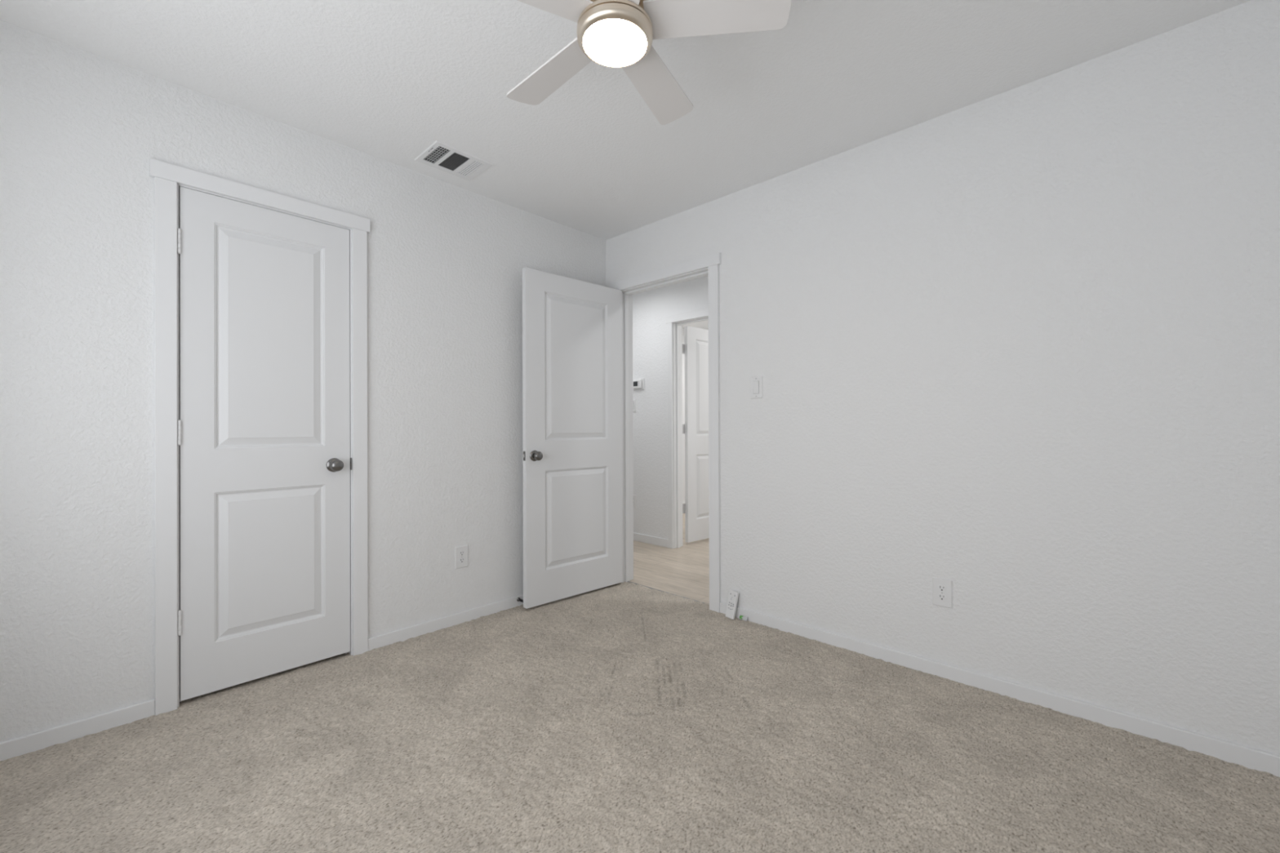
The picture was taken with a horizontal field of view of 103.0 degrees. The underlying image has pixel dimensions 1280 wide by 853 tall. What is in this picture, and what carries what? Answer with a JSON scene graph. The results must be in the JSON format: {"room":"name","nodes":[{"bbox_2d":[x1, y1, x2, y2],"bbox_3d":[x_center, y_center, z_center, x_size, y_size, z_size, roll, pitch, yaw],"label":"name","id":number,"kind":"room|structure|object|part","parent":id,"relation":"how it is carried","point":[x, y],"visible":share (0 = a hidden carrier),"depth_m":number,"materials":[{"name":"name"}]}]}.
{"room":"empty bedroom","nodes":[
{"label":"empty bedroom","id":0,"kind":"room"},
{"bbox_2d":[0,19,605,742],"bbox_3d":[-1.333,-0.098,2.588,0.114,2.490,3.298,0,0,43],"label":"wall","id":1,"kind":"structure","parent":0,"point":[81,130],"depth_m":1.92,"materials":[{"name":"white paint"}]},
{"bbox_2d":[149,158,370,715],"bbox_3d":[-1.640,0.050,2.260,0.154,2.133,0.780,0,0,43],"label":"trim","id":2,"kind":"structure","parent":1,"relation":"attached to","point":[168,177],"depth_m":1.98,"materials":[{"name":"white wood"}]},
{"bbox_3d":[-1.827,0.082,1.963,0.018,2.068,0.063,0,0,43],"label":"casing","id":3,"kind":"part","parent":2,"relation":"part of","materials":[{"name":"white wood"}]},
{"bbox_3d":[-1.595,-0.984,2.217,0.020,0.064,0.780,0,0,43],"label":"head casing","id":4,"kind":"part","parent":2,"relation":"part of","materials":[{"name":"white wood"}]},
{"bbox_3d":[-1.357,0.082,2.465,0.018,2.068,0.064,0,0,43],"label":"casing","id":5,"kind":"part","parent":2,"relation":"part of","materials":[{"name":"white wood"}]},
{"bbox_2d":[0,594,523,761],"bbox_3d":[-1.283,1.077,2.542,0.013,0.078,3.070,0,0,43],"label":"baseboard","id":6,"kind":"structure","parent":1,"relation":"attached to","point":[62,734],"depth_m":1.88,"materials":[{"name":"white wood"}]},
{"bbox_2d":[516,597,523,603],"bbox_3d":[-0.718,1.056,3.086,0.069,0.023,0.023,0,0,43],"label":"door stop","id":7,"kind":"object","parent":6,"relation":"attached to","point":[518,599],"visible":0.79,"depth_m":3.09,"materials":[{"name":"grey metal"}]},
{"bbox_2d":[177,186,351,701],"bbox_3d":[-1.589,0.067,2.210,0.097,2.022,0.623,0,0,43],"label":"door","id":8,"kind":"structure","parent":1,"relation":"in","point":[264,423],"depth_m":2.19,"materials":[{"name":"white paint"}]},
{"bbox_3d":[-1.411,0.181,2.367,0.052,0.055,0.055,0,0,43],"label":"knob","id":9,"kind":"part","parent":8,"relation":"part of","materials":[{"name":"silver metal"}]},
{"bbox_2d":[454,545,467,568],"bbox_3d":[-0.998,0.731,2.852,0.008,0.121,0.076,0,0,43],"label":"wall outlet","id":10,"kind":"object","parent":1,"relation":"attached to","point":[460,552],"visible":1,"depth_m":2.85,"materials":[{"name":"white plastic"}]},
{"bbox_2d":[458,551,464,555],"bbox_3d":[-0.997,0.711,2.850,0.003,0.028,0.034,0,0,43],"label":"receptacle","id":11,"kind":"object","parent":10,"relation":"attached to","point":[460,553],"depth_m":2.85,"materials":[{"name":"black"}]},
{"bbox_2d":[458,557,464,563],"bbox_3d":[-0.997,0.750,2.850,0.003,0.028,0.034,0,0,43],"label":"receptacle","id":12,"kind":"object","parent":10,"relation":"attached to","point":[461,560],"depth_m":2.85,"materials":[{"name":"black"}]},
{"bbox_2d":[0,0,1250,239],"bbox_3d":[-0.108,-1.401,1.364,3.588,0.100,3.184,0,0,43],"label":"ceiling","id":13,"kind":"structure","parent":0,"point":[388,80],"depth_m":1.94,"materials":[{"name":"white paint"}]},
{"bbox_2d":[414,140,493,180],"bbox_3d":[-0.942,-1.385,2.584,0.250,0.100,0.301,0,0,43],"label":"ceiling vent","id":14,"kind":"object","parent":13,"relation":"in","point":[439,155],"visible":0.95,"depth_m":2.59,"materials":[{"name":"white metal"}]},
{"bbox_2d":[506,0,791,124],"bbox_3d":[-0.090,-1.197,1.425,0.883,0.306,0.918,0,0,43],"label":"ceiling fan","id":15,"kind":"object","parent":13,"relation":"hanging from","point":[611,33],"visible":1,"depth_m":1.39,"materials":[{"name":"white wood"}]},
{"bbox_3d":[-0.266,-1.107,1.599,0.387,0.033,0.128,0,0,43],"label":"blade","id":16,"kind":"part","parent":15,"relation":"part of","materials":[{"name":"white wood"}]},
{"bbox_3d":[-0.315,-1.108,1.274,0.386,0.033,0.128,0,0,-28],"label":"blade","id":17,"kind":"part","parent":15,"relation":"part of","materials":[{"name":"white wood"}]},
{"bbox_3d":[-0.069,-1.056,1.404,0.173,0.023,0.173,0,0,43],"label":"lamp shade","id":18,"kind":"part","parent":15,"relation":"part of","materials":[{"name":"white glass"}]},
{"bbox_3d":[-0.021,-1.109,1.130,0.128,0.033,0.386,0,0,-10],"label":"blade","id":19,"kind":"part","parent":15,"relation":"part of","materials":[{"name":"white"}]},
{"bbox_3d":[0.053,-1.108,1.653,0.128,0.033,0.386,0,0,26],"label":"blade","id":20,"kind":"part","parent":15,"relation":"part of","materials":[{"name":"white wood"}]},
{"bbox_3d":[0.206,-1.109,1.365,0.386,0.033,0.128,0,0,8],"label":"blade","id":21,"kind":"part","parent":15,"relation":"part of","materials":[{"name":"white wood"}]},
{"bbox_2d":[0,513,1279,852],"bbox_3d":[0.118,1.107,3.491,5.960,0.034,6.370,0,0,43],"label":"floor","id":22,"kind":"structure","parent":0,"point":[624,717],"depth_m":1.66,"materials":[{"name":"beige carpet"}]},
{"bbox_2d":[627,581,707,604],"bbox_3d":[0.185,1.095,3.348,0.762,0.005,0.008,0,0,43],"label":"trim","id":23,"kind":"structure","parent":22,"relation":"on","point":[628,581],"depth_m":3.37,"materials":[{"name":"grey wood"}]},
{"bbox_2d":[724,590,738,619],"bbox_3d":[0.526,1.017,2.908,0.051,0.147,0.062,0,0,-37],"label":"remote control","id":24,"kind":"object","parent":22,"relation":"on","point":[733,596],"visible":1,"depth_m":2.90,"materials":[{"name":"white plastic"}]},
{"bbox_2d":[738,614,747,621],"bbox_3d":[0.580,1.076,2.861,0.052,0.020,0.018,0,0,43],"label":"packet","id":25,"kind":"object","parent":22,"relation":"on","point":[741,617],"visible":1,"depth_m":2.86,"materials":[{"name":"white plastic"}]},
{"bbox_2d":[632,275,708,538],"bbox_3d":[0.732,-0.111,4.273,5.800,2.470,0.114,0,0,43],"label":"wall","id":26,"kind":"structure","parent":0,"point":[651,308],"depth_m":4.75,"materials":[{"name":"white paint"}]},
{"bbox_2d":[632,399,635,412],"bbox_3d":[-0.072,-0.201,4.939,0.076,0.121,0.011,0,0,43],"label":"light switch","id":27,"kind":"object","parent":26,"relation":"attached to","point":[633,400],"visible":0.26,"depth_m":4.92,"materials":[{"name":"white plastic"}]},
{"bbox_2d":[633,494,636,507],"bbox_3d":[-0.066,0.722,4.937,0.076,0.121,0.008,0,0,43],"label":"wall outlet","id":28,"kind":"object","parent":26,"relation":"attached to","point":[634,495],"visible":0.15,"depth_m":4.92,"materials":[{"name":"white plastic"}]},
{"bbox_2d":[632,377,644,390],"bbox_3d":[-0.022,-0.406,4.880,0.148,0.110,0.030,0,0,43],"label":"thermostat","id":29,"kind":"object","parent":26,"relation":"attached to","point":[637,384],"visible":0.85,"depth_m":4.86,"materials":[{"name":"white plastic"}]},
{"bbox_2d":[633,533,667,547],"bbox_3d":[0.693,1.061,4.223,5.800,0.074,0.013,0,0,43],"label":"baseboard","id":30,"kind":"structure","parent":26,"relation":"attached to","point":[663,542],"depth_m":4.77,"materials":[{"name":"white wood"}]},
{"bbox_2d":[666,307,708,548],"bbox_3d":[0.625,0.048,4.374,0.914,2.102,0.154,0,0,43],"label":"trim","id":31,"kind":"structure","parent":26,"relation":"attached to","point":[674,322],"depth_m":4.61,"materials":[{"name":"white wood"}]},
{"bbox_3d":[0.276,0.082,4.610,0.054,2.038,0.018,0,0,43],"label":"casing","id":32,"kind":"part","parent":31,"relation":"part of","materials":[{"name":"white wood"}]},
{"bbox_3d":[0.366,0.082,4.706,0.054,2.038,0.018,0,0,43],"label":"casing","id":33,"kind":"part","parent":31,"relation":"part of","materials":[{"name":"white wood"}]},
{"bbox_3d":[0.575,-0.971,4.328,0.914,0.064,0.020,0,0,43],"label":"head casing","id":34,"kind":"part","parent":31,"relation":"part of","materials":[{"name":"white wood"}]},
{"bbox_2d":[682,325,709,542],"bbox_3d":[0.686,0.071,4.948,0.790,2.021,0.098,0,0,-40],"label":"door","id":35,"kind":"structure","parent":26,"relation":"in","point":[695,348],"depth_m":4.83,"materials":[{"name":"white paint"}]},
{"bbox_2d":[681,327,684,502],"bbox_3d":[1.426,-0.111,5.234,3.700,2.470,2.237,0,0,43],"label":"wall","id":36,"kind":"structure","parent":0,"point":[682,329],"depth_m":6.90,"materials":[{"name":"white paint"}]},
{"bbox_2d":[681,320,708,329],"bbox_3d":[1.172,-1.396,4.752,6.000,0.100,3.286,0,0,43],"label":"ceiling","id":37,"kind":"structure","parent":0,"point":[704,325],"depth_m":6.73,"materials":[{"name":"white paint"}]},
{"bbox_2d":[605,0,1279,755],"bbox_3d":[1.064,-0.107,2.525,3.474,2.490,0.116,0,0,43],"label":"wall","id":38,"kind":"structure","parent":0,"point":[1018,348],"depth_m":1.99,"materials":[{"name":"white paint"}]},
{"bbox_2d":[522,267,622,608],"bbox_3d":[-0.405,0.067,3.284,0.101,2.024,0.785,0,0,43],"label":"door","id":39,"kind":"structure","parent":38,"relation":"in","point":[572,411],"depth_m":3.24,"materials":[{"name":"white paint"}]},
{"bbox_3d":[-0.609,0.175,3.030,0.053,0.055,0.055,0,0,43],"label":"knob","id":40,"kind":"part","parent":39,"relation":"part of","materials":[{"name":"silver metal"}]},
{"bbox_2d":[609,252,721,613],"bbox_3d":[0.180,0.040,3.353,0.934,2.115,0.154,0,0,43],"label":"trim","id":41,"kind":"structure","parent":38,"relation":"attached to","point":[708,265],"depth_m":3.15,"materials":[{"name":"white wood"}]},
{"bbox_3d":[-0.081,0.074,3.687,0.068,2.050,0.018,0,0,43],"label":"casing","id":42,"kind":"part","parent":41,"relation":"part of","materials":[{"name":"white wood"}]},
{"bbox_3d":[0.131,-0.985,3.307,0.934,0.064,0.020,0,0,43],"label":"head casing","id":43,"kind":"part","parent":41,"relation":"part of","materials":[{"name":"white wood"}]},
{"bbox_3d":[0.222,-0.985,3.405,0.934,0.064,0.020,0,0,43],"label":"head casing","id":44,"kind":"part","parent":41,"relation":"part of","materials":[{"name":"white wood"}]},
{"bbox_3d":[0.441,0.070,3.019,0.070,2.050,0.018,0,0,43],"label":"casing","id":45,"kind":"part","parent":41,"relation":"part of","materials":[{"name":"white wood"}]},
{"bbox_2d":[750,376,763,398],"bbox_3d":[0.646,-0.218,2.831,0.076,0.121,0.011,0,0,43],"label":"light switch","id":46,"kind":"object","parent":38,"relation":"attached to","point":[756,382],"visible":1,"depth_m":2.83,"materials":[{"name":"white plastic"}]},
{"bbox_2d":[932,577,952,608],"bbox_3d":[1.312,0.722,2.211,0.076,0.121,0.008,0,0,43],"label":"wall outlet","id":47,"kind":"object","parent":38,"relation":"attached to","point":[942,588],"visible":1,"depth_m":2.21,"materials":[{"name":"white plastic"}]},
{"bbox_2d":[937,585,946,591],"bbox_3d":[1.310,0.703,2.209,0.034,0.028,0.003,0,0,43],"label":"receptacle","id":48,"kind":"object","parent":47,"relation":"attached to","point":[940,588],"depth_m":2.21,"materials":[{"name":"white plastic"}]},
{"bbox_2d":[937,594,946,600],"bbox_3d":[1.310,0.742,2.209,0.034,0.028,0.003,0,0,43],"label":"receptacle","id":49,"kind":"object","parent":47,"relation":"attached to","point":[940,597],"depth_m":2.21,"materials":[{"name":"white plastic"}]},
{"bbox_2d":[720,602,1279,777],"bbox_3d":[0.989,1.069,2.510,3.347,0.078,0.013,0,0,43],"label":"baseboard","id":50,"kind":"structure","parent":38,"relation":"attached to","point":[1248,757],"depth_m":1.96,"materials":[{"name":"white wood"}]}
]}

